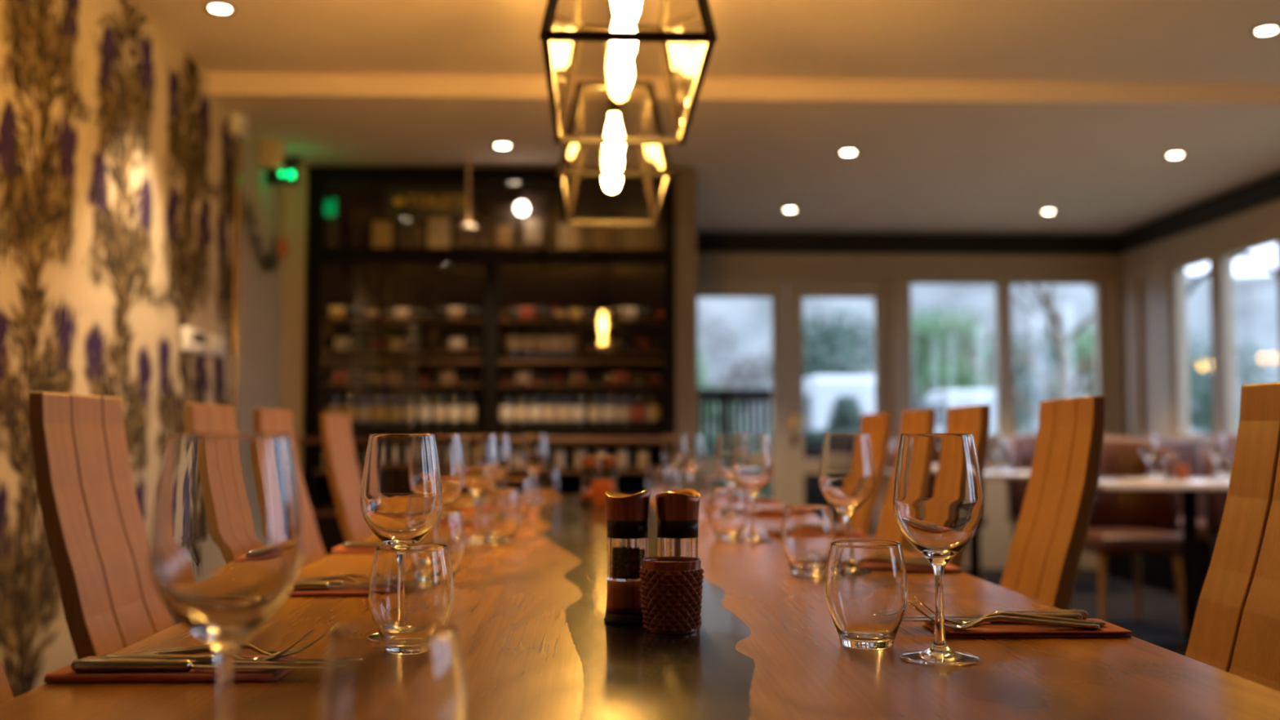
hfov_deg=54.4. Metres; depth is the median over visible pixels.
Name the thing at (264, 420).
dining chair
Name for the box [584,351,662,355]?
shelf
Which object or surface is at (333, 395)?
wine bottle
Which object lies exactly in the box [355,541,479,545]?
table knife
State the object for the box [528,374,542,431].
wine bottle
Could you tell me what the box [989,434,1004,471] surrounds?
wine glass
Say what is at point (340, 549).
folded napkin
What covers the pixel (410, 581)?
tumbler
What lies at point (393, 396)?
wine bottle
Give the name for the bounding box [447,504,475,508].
table knife
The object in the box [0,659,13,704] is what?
dining chair
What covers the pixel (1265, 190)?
trim
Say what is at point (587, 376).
wine bottle
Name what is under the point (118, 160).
wall
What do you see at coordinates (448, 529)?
tumbler
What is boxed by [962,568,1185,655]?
floor
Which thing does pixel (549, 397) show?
wine bottle
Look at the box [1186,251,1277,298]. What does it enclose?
arch
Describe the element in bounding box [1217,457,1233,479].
tumbler
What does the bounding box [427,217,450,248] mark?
carton
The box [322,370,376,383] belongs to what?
wine bottle
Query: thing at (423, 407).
wine bottle
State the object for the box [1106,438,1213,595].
leather bench
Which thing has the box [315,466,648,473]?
shelf
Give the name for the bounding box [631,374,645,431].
wine bottle
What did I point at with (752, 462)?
bowl
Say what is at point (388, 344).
wine bottle
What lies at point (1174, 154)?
recessed light
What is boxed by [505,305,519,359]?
wine bottle
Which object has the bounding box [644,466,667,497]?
tumbler
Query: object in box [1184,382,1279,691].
dining chair
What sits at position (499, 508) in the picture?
tumbler
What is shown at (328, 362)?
shelf
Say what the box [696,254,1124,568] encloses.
wall
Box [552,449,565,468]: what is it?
tumbler
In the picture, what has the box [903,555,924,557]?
table knife
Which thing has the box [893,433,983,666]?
wine glass
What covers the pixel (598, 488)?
candle holder
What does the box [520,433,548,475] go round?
bowl
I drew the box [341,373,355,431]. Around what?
wine bottle
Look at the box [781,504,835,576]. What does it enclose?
tumbler
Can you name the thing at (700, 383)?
shrub
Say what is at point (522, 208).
spot lamp
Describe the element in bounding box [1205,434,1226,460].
bowl
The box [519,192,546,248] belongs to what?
carton
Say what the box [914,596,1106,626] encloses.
fork
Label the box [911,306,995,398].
tree
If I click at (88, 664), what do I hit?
table knife
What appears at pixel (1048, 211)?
recessed light
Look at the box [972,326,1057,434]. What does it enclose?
tree
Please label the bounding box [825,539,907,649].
tumbler
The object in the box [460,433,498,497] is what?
bowl
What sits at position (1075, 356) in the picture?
tree
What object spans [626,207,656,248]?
carton
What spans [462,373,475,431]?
wine bottle
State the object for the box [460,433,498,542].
wine glass
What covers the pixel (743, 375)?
tree
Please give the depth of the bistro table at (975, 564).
6.87 m
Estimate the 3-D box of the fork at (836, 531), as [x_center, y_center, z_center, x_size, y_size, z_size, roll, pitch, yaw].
[0.335,0.339,2.545,0.198,0.029,0.024,0,-3,-3]
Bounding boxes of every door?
[696,277,787,505]
[786,277,886,538]
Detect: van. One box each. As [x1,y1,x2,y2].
[803,375,875,432]
[921,390,996,434]
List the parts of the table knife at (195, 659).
handle, blade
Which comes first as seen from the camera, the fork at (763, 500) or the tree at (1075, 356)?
the fork at (763, 500)
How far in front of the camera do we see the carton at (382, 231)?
6.80 m
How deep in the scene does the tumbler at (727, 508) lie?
2.46 m
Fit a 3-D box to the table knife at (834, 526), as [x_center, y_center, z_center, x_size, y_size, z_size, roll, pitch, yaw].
[0.331,0.352,2.608,0.225,0.011,0.019,0,-3,-1]
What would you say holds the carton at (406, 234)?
in the wine cabinet
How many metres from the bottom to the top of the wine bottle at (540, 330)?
0.310 m
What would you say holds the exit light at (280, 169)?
attached to the wall at (118, 160)
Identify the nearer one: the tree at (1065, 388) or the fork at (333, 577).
the fork at (333, 577)
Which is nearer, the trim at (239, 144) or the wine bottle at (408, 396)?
the trim at (239, 144)
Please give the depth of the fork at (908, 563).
1.89 m
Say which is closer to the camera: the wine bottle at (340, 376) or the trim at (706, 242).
the wine bottle at (340, 376)
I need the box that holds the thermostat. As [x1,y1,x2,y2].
[181,326,209,355]
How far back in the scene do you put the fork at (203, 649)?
1.10 m
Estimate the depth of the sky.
75.71 m
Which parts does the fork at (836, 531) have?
handle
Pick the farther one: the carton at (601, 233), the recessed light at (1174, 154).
the carton at (601, 233)
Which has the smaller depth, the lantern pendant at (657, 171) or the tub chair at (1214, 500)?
the lantern pendant at (657, 171)
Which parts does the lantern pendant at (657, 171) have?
glass panel, hanging rod, lamp bulb, lamp bulb, hanging rod, lamp bulb, frame, glass panel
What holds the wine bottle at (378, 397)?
on the wine cabinet
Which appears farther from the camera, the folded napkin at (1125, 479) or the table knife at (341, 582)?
the folded napkin at (1125, 479)
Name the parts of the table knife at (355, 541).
handle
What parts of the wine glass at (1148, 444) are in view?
stem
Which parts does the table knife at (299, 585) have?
handle, blade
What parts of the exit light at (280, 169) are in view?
sign plate, arm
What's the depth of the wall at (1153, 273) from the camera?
8.42 m
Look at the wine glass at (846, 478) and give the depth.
1.84 m
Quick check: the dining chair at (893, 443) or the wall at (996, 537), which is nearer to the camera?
the dining chair at (893, 443)
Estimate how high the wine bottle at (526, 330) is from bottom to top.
0.310 m
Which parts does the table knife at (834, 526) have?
blade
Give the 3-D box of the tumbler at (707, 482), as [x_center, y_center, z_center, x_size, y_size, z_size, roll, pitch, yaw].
[0.190,0.344,3.114,0.081,0.102,0.081,0,-3,0]
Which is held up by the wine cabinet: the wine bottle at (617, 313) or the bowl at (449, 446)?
the wine bottle at (617, 313)
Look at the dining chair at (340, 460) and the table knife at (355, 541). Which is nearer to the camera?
the table knife at (355, 541)
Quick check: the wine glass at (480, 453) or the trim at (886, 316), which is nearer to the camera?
the wine glass at (480, 453)
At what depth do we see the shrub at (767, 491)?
10.57 m
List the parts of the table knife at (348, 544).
handle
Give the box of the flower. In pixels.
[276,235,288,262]
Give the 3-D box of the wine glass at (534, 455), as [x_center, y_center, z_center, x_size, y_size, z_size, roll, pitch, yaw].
[-0.313,0.323,3.679,0.083,0.210,0.083,0,-3,-5]
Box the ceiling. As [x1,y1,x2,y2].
[129,0,1279,235]
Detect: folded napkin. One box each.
[288,587,368,596]
[331,545,375,553]
[445,507,475,511]
[462,522,475,527]
[747,499,779,503]
[747,511,783,516]
[766,530,867,537]
[905,563,962,573]
[922,617,1132,637]
[1015,470,1031,472]
[1124,478,1164,481]
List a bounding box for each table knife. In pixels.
[71,657,323,671]
[97,653,324,663]
[292,582,368,590]
[296,579,368,585]
[342,542,470,548]
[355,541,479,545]
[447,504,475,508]
[743,525,844,530]
[746,525,851,529]
[748,508,784,512]
[902,608,1088,619]
[902,612,1082,622]
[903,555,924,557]
[903,556,928,561]
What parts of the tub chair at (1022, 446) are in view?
seat, leg, backrest, leg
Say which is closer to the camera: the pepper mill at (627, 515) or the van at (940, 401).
the pepper mill at (627, 515)
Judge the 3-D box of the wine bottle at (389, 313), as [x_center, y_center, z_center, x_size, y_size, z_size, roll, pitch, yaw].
[-1.258,-0.249,6.900,0.310,0.076,0.076,0,-3,-2]
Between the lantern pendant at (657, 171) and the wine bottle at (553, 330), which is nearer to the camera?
the lantern pendant at (657, 171)
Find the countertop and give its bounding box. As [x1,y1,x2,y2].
[300,436,662,444]
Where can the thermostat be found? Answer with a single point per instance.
(194, 340)
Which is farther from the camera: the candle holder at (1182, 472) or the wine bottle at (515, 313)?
the wine bottle at (515, 313)
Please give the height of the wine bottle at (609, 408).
0.310 m
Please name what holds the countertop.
on the wine cabinet
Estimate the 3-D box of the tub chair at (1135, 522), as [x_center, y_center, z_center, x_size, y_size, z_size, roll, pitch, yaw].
[2.397,0.853,6.250,0.624,0.962,0.583,0,-3,-8]
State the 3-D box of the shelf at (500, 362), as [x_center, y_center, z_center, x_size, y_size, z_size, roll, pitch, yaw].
[-0.331,0.018,6.912,0.944,0.016,0.320,0,-3,-2]
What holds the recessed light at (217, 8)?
in the ceiling
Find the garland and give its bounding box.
[244,195,288,275]
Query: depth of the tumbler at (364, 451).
6.72 m
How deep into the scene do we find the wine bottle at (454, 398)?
6.74 m
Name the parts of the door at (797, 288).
handle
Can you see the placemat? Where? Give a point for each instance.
(64, 674)
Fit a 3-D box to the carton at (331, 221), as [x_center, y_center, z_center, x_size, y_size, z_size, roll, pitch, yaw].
[-1.692,-0.694,6.836,0.062,0.204,0.090,0,-3,-2]
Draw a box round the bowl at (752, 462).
[731,433,773,496]
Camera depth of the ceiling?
5.46 m
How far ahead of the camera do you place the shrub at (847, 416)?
11.30 m
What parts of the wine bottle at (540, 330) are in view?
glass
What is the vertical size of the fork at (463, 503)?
0.029 m
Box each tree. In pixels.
[697,315,771,433]
[756,337,813,428]
[868,334,953,410]
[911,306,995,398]
[943,284,1095,418]
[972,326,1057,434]
[1054,324,1095,396]
[1187,330,1279,435]
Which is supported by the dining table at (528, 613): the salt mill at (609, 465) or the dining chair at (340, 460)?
the salt mill at (609, 465)
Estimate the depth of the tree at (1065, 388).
15.75 m
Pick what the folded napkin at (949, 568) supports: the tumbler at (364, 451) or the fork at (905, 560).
the fork at (905, 560)
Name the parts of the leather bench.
backrest, seat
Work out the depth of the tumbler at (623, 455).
6.76 m
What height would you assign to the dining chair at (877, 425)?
1.020 m
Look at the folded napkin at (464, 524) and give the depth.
2.80 m
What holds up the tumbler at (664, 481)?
on the dining table at (528, 613)
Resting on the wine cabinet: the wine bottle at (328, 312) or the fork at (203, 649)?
the wine bottle at (328, 312)
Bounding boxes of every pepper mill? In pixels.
[580,455,598,506]
[604,489,650,625]
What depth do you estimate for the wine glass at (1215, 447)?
5.67 m
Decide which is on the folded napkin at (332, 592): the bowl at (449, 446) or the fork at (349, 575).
the fork at (349, 575)
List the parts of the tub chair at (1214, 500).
seat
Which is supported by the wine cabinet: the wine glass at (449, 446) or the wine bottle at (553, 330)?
the wine bottle at (553, 330)
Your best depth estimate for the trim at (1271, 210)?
8.63 m
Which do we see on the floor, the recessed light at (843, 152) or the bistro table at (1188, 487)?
the bistro table at (1188, 487)
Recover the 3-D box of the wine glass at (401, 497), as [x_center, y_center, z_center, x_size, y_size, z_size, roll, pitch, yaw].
[-0.245,0.181,1.279,0.083,0.210,0.083,0,-3,0]
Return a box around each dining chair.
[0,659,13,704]
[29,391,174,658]
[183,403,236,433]
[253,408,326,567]
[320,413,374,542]
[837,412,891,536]
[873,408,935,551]
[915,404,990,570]
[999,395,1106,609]
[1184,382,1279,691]
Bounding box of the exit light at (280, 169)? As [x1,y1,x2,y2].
[257,140,302,185]
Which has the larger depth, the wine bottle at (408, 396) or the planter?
the planter
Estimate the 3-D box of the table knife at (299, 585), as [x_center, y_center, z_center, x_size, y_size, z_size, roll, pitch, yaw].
[-0.393,0.294,1.622,0.225,0.011,0.020,0,-3,-4]
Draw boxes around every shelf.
[314,505,337,515]
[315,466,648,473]
[321,359,484,365]
[321,383,484,387]
[322,319,484,325]
[323,350,484,355]
[497,319,663,326]
[497,360,663,366]
[497,384,663,387]
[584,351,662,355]
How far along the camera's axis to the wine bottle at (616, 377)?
6.80 m
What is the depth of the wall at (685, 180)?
6.69 m
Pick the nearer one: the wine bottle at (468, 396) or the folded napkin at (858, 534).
the folded napkin at (858, 534)
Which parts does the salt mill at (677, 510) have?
glass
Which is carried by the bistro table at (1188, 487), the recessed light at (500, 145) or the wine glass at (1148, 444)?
the wine glass at (1148, 444)
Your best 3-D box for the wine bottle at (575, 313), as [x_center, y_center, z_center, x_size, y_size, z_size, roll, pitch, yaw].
[-0.308,-0.247,6.933,0.310,0.076,0.076,0,-3,-2]
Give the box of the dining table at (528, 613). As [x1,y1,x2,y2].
[0,494,1279,719]
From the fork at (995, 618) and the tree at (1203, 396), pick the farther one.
the tree at (1203, 396)
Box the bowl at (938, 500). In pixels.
[893,433,983,565]
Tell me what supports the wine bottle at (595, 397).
on the wine cabinet
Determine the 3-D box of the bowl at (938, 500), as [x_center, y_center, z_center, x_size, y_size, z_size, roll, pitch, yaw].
[0.280,0.131,1.170,0.083,0.123,0.083,0,-3,-2]
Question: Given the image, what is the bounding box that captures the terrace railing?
[697,388,772,496]
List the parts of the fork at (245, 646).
handle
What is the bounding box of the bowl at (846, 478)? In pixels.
[818,433,875,516]
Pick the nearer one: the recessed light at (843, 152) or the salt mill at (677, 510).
the salt mill at (677, 510)
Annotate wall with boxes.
[0,0,284,697]
[280,165,697,491]
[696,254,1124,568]
[1120,173,1279,515]
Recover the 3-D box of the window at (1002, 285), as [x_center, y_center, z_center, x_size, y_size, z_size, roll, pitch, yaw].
[2.637,-0.010,8.968,1.557,1.194,0.165,0,-3,-2]
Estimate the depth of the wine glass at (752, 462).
2.42 m
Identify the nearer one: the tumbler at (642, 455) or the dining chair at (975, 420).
the dining chair at (975, 420)
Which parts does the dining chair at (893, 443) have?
leg, backrest, seat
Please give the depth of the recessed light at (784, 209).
8.07 m
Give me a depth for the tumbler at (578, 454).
6.75 m
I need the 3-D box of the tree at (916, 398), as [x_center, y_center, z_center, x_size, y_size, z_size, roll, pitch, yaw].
[13.231,1.777,60.705,3.898,6.282,4.767,0,-3,-2]
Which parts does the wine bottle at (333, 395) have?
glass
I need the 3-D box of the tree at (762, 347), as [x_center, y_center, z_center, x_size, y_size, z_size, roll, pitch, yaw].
[7.338,1.681,59.814,3.507,6.369,3.556,0,-3,-2]
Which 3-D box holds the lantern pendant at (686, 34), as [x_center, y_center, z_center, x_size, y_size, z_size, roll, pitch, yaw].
[-0.035,-0.966,2.667,0.323,0.833,0.823,0,-3,-2]
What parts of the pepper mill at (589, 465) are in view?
glass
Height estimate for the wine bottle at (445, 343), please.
0.076 m
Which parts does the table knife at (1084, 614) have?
blade, handle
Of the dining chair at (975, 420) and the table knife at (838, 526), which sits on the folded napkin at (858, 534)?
the table knife at (838, 526)
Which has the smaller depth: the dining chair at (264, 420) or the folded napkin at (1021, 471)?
the dining chair at (264, 420)
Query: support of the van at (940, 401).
on the ground
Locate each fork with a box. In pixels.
[93,628,315,660]
[117,622,337,657]
[297,573,369,580]
[299,575,368,583]
[454,502,475,504]
[746,497,768,501]
[748,508,783,513]
[754,507,784,511]
[755,519,852,533]
[760,518,857,532]
[904,559,929,563]
[904,561,932,567]
[907,600,1100,629]
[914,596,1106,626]
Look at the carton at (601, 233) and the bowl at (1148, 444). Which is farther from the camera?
the carton at (601, 233)
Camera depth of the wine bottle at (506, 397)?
6.75 m
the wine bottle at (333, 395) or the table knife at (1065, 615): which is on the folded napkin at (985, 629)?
the table knife at (1065, 615)
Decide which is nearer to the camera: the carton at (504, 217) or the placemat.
the placemat
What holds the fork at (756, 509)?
on the folded napkin at (757, 513)
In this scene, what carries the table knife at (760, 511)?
on the folded napkin at (757, 513)
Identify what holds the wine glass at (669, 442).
on the dining table at (528, 613)
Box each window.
[900,275,1111,441]
[1159,230,1279,439]
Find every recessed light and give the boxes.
[204,3,235,14]
[492,142,513,148]
[782,208,798,211]
[838,150,858,155]
[1040,209,1057,213]
[1164,152,1186,157]
[1251,26,1279,35]
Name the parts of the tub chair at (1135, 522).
leg, seat, backrest, leg, leg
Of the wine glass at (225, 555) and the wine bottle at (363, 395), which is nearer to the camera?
the wine glass at (225, 555)
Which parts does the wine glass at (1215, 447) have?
stem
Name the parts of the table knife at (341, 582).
handle, blade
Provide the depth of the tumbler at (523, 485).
3.01 m
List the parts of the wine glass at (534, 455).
stem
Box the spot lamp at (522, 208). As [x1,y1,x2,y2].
[515,201,528,214]
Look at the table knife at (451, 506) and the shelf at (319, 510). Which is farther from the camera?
the shelf at (319, 510)
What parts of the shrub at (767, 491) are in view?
stem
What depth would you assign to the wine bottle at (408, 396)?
6.73 m
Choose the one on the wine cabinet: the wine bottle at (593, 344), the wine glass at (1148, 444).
the wine bottle at (593, 344)
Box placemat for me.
[44,655,300,682]
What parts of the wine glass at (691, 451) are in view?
stem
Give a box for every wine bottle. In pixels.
[322,306,377,319]
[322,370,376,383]
[324,337,382,350]
[325,373,340,414]
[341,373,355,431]
[355,373,370,431]
[371,373,385,431]
[375,371,431,383]
[380,338,437,350]
[383,308,438,319]
[386,373,400,431]
[401,373,415,431]
[416,373,431,431]
[430,370,484,384]
[431,373,445,431]
[437,306,484,319]
[439,337,484,350]
[446,373,461,431]
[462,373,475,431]
[499,373,513,431]
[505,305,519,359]
[505,370,561,384]
[509,306,565,319]
[514,374,528,431]
[519,305,533,359]
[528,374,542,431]
[533,305,546,359]
[542,373,556,431]
[546,305,560,359]
[556,308,611,319]
[557,373,571,431]
[560,305,574,359]
[560,371,603,384]
[571,373,585,431]
[586,337,643,351]
[588,374,602,431]
[602,374,616,431]
[603,370,659,384]
[611,307,663,319]
[617,374,631,431]
[625,338,663,351]
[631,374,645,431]
[645,374,659,431]
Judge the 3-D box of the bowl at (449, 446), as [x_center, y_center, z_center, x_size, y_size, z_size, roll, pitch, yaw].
[-0.311,0.175,1.913,0.083,0.123,0.083,0,-3,-2]
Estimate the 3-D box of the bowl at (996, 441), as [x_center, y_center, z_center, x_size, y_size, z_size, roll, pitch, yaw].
[1.995,0.475,6.959,0.083,0.123,0.083,0,-3,-2]
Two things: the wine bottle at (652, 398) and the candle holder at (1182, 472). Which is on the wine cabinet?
the wine bottle at (652, 398)
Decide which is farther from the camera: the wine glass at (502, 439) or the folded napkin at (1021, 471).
the folded napkin at (1021, 471)
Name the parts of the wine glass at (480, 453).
stem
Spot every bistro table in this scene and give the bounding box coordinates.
[884,470,1030,578]
[1097,477,1230,653]
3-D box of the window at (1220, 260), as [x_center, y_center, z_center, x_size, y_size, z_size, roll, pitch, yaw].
[3.538,-0.093,7.563,0.165,1.194,1.403,0,-3,-2]
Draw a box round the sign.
[386,187,471,215]
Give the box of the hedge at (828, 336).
[764,307,874,378]
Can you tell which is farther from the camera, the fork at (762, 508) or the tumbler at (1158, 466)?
the tumbler at (1158, 466)
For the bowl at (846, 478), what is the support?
on the wine glass at (846, 478)
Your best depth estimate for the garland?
6.24 m
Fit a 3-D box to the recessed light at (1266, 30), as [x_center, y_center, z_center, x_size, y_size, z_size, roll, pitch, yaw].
[2.393,-1.257,4.753,0.106,0.005,0.106,0,-3,-2]
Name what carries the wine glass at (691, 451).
on the dining table at (528, 613)
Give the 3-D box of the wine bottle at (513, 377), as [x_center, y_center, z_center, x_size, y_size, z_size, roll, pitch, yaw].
[-0.580,0.097,6.818,0.310,0.076,0.076,0,-3,-2]
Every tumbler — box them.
[316,620,466,719]
[363,449,366,462]
[368,542,453,623]
[417,508,464,582]
[479,488,519,542]
[500,477,532,520]
[510,449,522,468]
[535,468,559,501]
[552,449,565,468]
[573,449,586,468]
[594,449,607,468]
[615,449,628,468]
[636,449,649,468]
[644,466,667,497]
[653,470,679,495]
[699,476,729,518]
[707,487,748,539]
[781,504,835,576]
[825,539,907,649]
[999,453,1013,471]
[1149,457,1168,479]
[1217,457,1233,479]
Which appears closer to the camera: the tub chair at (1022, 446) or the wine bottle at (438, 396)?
the wine bottle at (438, 396)
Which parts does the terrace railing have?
post, rail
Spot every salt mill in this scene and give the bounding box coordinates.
[600,455,617,492]
[654,488,702,620]
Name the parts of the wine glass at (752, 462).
stem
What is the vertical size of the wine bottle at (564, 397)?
0.310 m
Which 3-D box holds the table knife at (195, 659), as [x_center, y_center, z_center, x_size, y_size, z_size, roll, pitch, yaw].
[-0.360,0.262,1.089,0.225,0.011,0.020,0,-3,-1]
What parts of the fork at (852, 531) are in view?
handle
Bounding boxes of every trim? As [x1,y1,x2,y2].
[231,139,242,428]
[696,232,1119,254]
[696,253,1122,438]
[696,274,890,491]
[1115,172,1279,253]
[1117,199,1279,438]
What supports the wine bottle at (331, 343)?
on the wine cabinet
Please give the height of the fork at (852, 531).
0.029 m
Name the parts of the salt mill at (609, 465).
glass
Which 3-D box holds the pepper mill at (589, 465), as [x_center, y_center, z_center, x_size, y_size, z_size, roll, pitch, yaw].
[-0.147,0.353,3.643,0.054,0.147,0.054,2,-4,-33]
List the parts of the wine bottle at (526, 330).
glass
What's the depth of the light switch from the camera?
5.38 m
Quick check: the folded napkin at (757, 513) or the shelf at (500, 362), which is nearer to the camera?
the folded napkin at (757, 513)
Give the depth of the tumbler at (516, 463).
6.74 m
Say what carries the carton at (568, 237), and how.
in the wine cabinet
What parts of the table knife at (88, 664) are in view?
handle, blade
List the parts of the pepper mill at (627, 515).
glass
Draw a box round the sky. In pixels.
[697,272,1279,454]
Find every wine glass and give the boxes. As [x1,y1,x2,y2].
[148,433,302,719]
[360,433,442,544]
[434,433,465,571]
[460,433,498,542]
[491,433,511,488]
[520,433,548,505]
[660,434,679,470]
[676,433,704,505]
[715,433,735,487]
[731,433,773,542]
[818,433,875,575]
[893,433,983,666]
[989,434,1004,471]
[1138,434,1157,479]
[1205,434,1226,479]
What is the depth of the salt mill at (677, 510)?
1.39 m
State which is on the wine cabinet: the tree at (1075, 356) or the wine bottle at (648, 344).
the wine bottle at (648, 344)
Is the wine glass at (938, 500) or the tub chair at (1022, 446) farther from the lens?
the tub chair at (1022, 446)
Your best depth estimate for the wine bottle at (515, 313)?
6.81 m
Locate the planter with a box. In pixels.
[803,426,875,537]
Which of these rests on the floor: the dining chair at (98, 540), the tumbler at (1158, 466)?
the dining chair at (98, 540)
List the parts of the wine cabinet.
post, panel, frame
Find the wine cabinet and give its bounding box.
[300,165,675,555]
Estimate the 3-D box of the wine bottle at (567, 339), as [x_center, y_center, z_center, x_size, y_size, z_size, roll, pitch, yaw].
[-0.399,-0.146,6.899,0.076,0.310,0.076,0,-3,5]
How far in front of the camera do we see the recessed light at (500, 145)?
6.28 m
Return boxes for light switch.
[208,333,226,356]
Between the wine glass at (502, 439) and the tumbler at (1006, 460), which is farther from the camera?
the tumbler at (1006, 460)
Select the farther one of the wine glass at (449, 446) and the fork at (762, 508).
the fork at (762, 508)
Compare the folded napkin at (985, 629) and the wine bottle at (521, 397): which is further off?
the wine bottle at (521, 397)
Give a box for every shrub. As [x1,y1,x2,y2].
[697,350,764,496]
[757,424,772,498]
[826,393,862,433]
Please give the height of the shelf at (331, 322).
0.008 m
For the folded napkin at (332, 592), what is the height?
0.007 m
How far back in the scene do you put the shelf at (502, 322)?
6.86 m
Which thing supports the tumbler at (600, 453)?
on the wine cabinet
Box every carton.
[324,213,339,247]
[372,221,392,247]
[395,222,423,247]
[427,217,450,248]
[453,224,486,248]
[492,204,517,248]
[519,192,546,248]
[558,222,578,248]
[593,226,609,248]
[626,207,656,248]
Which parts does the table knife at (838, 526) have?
blade, handle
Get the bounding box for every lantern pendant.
[538,0,717,145]
[556,0,673,226]
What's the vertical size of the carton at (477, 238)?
0.154 m
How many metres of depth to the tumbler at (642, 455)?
6.76 m
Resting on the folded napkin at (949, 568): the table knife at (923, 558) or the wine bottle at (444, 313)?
the table knife at (923, 558)
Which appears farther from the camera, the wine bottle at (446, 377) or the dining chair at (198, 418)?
the wine bottle at (446, 377)
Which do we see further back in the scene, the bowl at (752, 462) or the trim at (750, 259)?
the trim at (750, 259)
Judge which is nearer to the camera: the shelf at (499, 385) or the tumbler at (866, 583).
the tumbler at (866, 583)
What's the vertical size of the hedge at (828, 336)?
6.249 m
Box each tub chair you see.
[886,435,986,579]
[1003,434,1106,591]
[1083,434,1185,632]
[1198,434,1237,548]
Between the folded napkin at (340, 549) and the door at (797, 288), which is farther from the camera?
the door at (797, 288)
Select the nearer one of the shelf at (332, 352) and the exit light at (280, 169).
the exit light at (280, 169)
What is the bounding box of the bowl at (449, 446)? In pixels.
[434,433,465,509]
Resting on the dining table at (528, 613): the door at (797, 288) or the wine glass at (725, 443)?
the wine glass at (725, 443)
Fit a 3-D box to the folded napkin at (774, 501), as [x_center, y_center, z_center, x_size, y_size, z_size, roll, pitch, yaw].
[0.322,0.432,3.794,0.196,0.007,0.093,0,-3,-2]
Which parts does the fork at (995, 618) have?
handle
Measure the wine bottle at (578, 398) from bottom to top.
0.310 m
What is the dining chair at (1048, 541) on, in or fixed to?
on the floor
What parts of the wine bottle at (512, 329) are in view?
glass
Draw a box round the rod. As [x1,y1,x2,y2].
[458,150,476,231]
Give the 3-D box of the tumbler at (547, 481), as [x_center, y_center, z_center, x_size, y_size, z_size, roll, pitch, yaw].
[-0.294,0.391,3.896,0.081,0.102,0.081,-3,-4,40]
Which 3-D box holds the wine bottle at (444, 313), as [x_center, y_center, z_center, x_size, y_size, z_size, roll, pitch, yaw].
[-0.949,-0.254,6.826,0.310,0.076,0.076,0,-3,-2]
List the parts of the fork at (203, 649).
handle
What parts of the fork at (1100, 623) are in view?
handle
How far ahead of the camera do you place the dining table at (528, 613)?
1.15 m
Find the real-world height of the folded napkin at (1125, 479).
0.008 m
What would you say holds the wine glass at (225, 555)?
on the dining table at (528, 613)
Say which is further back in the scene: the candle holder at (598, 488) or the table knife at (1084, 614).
the candle holder at (598, 488)
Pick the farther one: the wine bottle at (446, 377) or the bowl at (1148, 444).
the wine bottle at (446, 377)
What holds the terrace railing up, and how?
on the floor
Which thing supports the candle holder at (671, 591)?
on the dining table at (528, 613)
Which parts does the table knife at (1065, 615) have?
blade, handle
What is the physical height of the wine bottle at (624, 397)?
0.310 m
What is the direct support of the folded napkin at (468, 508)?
on the dining table at (528, 613)
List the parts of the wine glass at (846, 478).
stem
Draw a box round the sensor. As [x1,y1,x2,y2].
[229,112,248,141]
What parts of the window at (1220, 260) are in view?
sill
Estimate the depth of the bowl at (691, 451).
3.67 m
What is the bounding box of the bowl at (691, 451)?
[676,433,704,475]
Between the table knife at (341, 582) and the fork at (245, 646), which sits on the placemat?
the fork at (245, 646)
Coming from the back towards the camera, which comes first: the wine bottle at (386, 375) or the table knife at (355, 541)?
the wine bottle at (386, 375)
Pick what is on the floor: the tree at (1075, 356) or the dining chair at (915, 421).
the dining chair at (915, 421)
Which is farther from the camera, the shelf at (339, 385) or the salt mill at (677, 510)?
the shelf at (339, 385)
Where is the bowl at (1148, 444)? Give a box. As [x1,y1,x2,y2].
[1138,434,1157,460]
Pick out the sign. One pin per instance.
(399, 201)
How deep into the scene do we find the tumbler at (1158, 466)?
5.81 m
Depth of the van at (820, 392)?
23.11 m
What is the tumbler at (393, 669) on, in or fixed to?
on the dining table at (528, 613)
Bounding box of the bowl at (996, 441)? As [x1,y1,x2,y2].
[989,434,1004,456]
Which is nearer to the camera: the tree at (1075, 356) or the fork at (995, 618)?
the fork at (995, 618)
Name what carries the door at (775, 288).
in the wall at (996, 537)
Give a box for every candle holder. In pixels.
[590,480,614,507]
[639,555,703,634]
[1175,464,1190,479]
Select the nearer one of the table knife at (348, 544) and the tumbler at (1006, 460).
the table knife at (348, 544)
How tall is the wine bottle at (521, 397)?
0.310 m

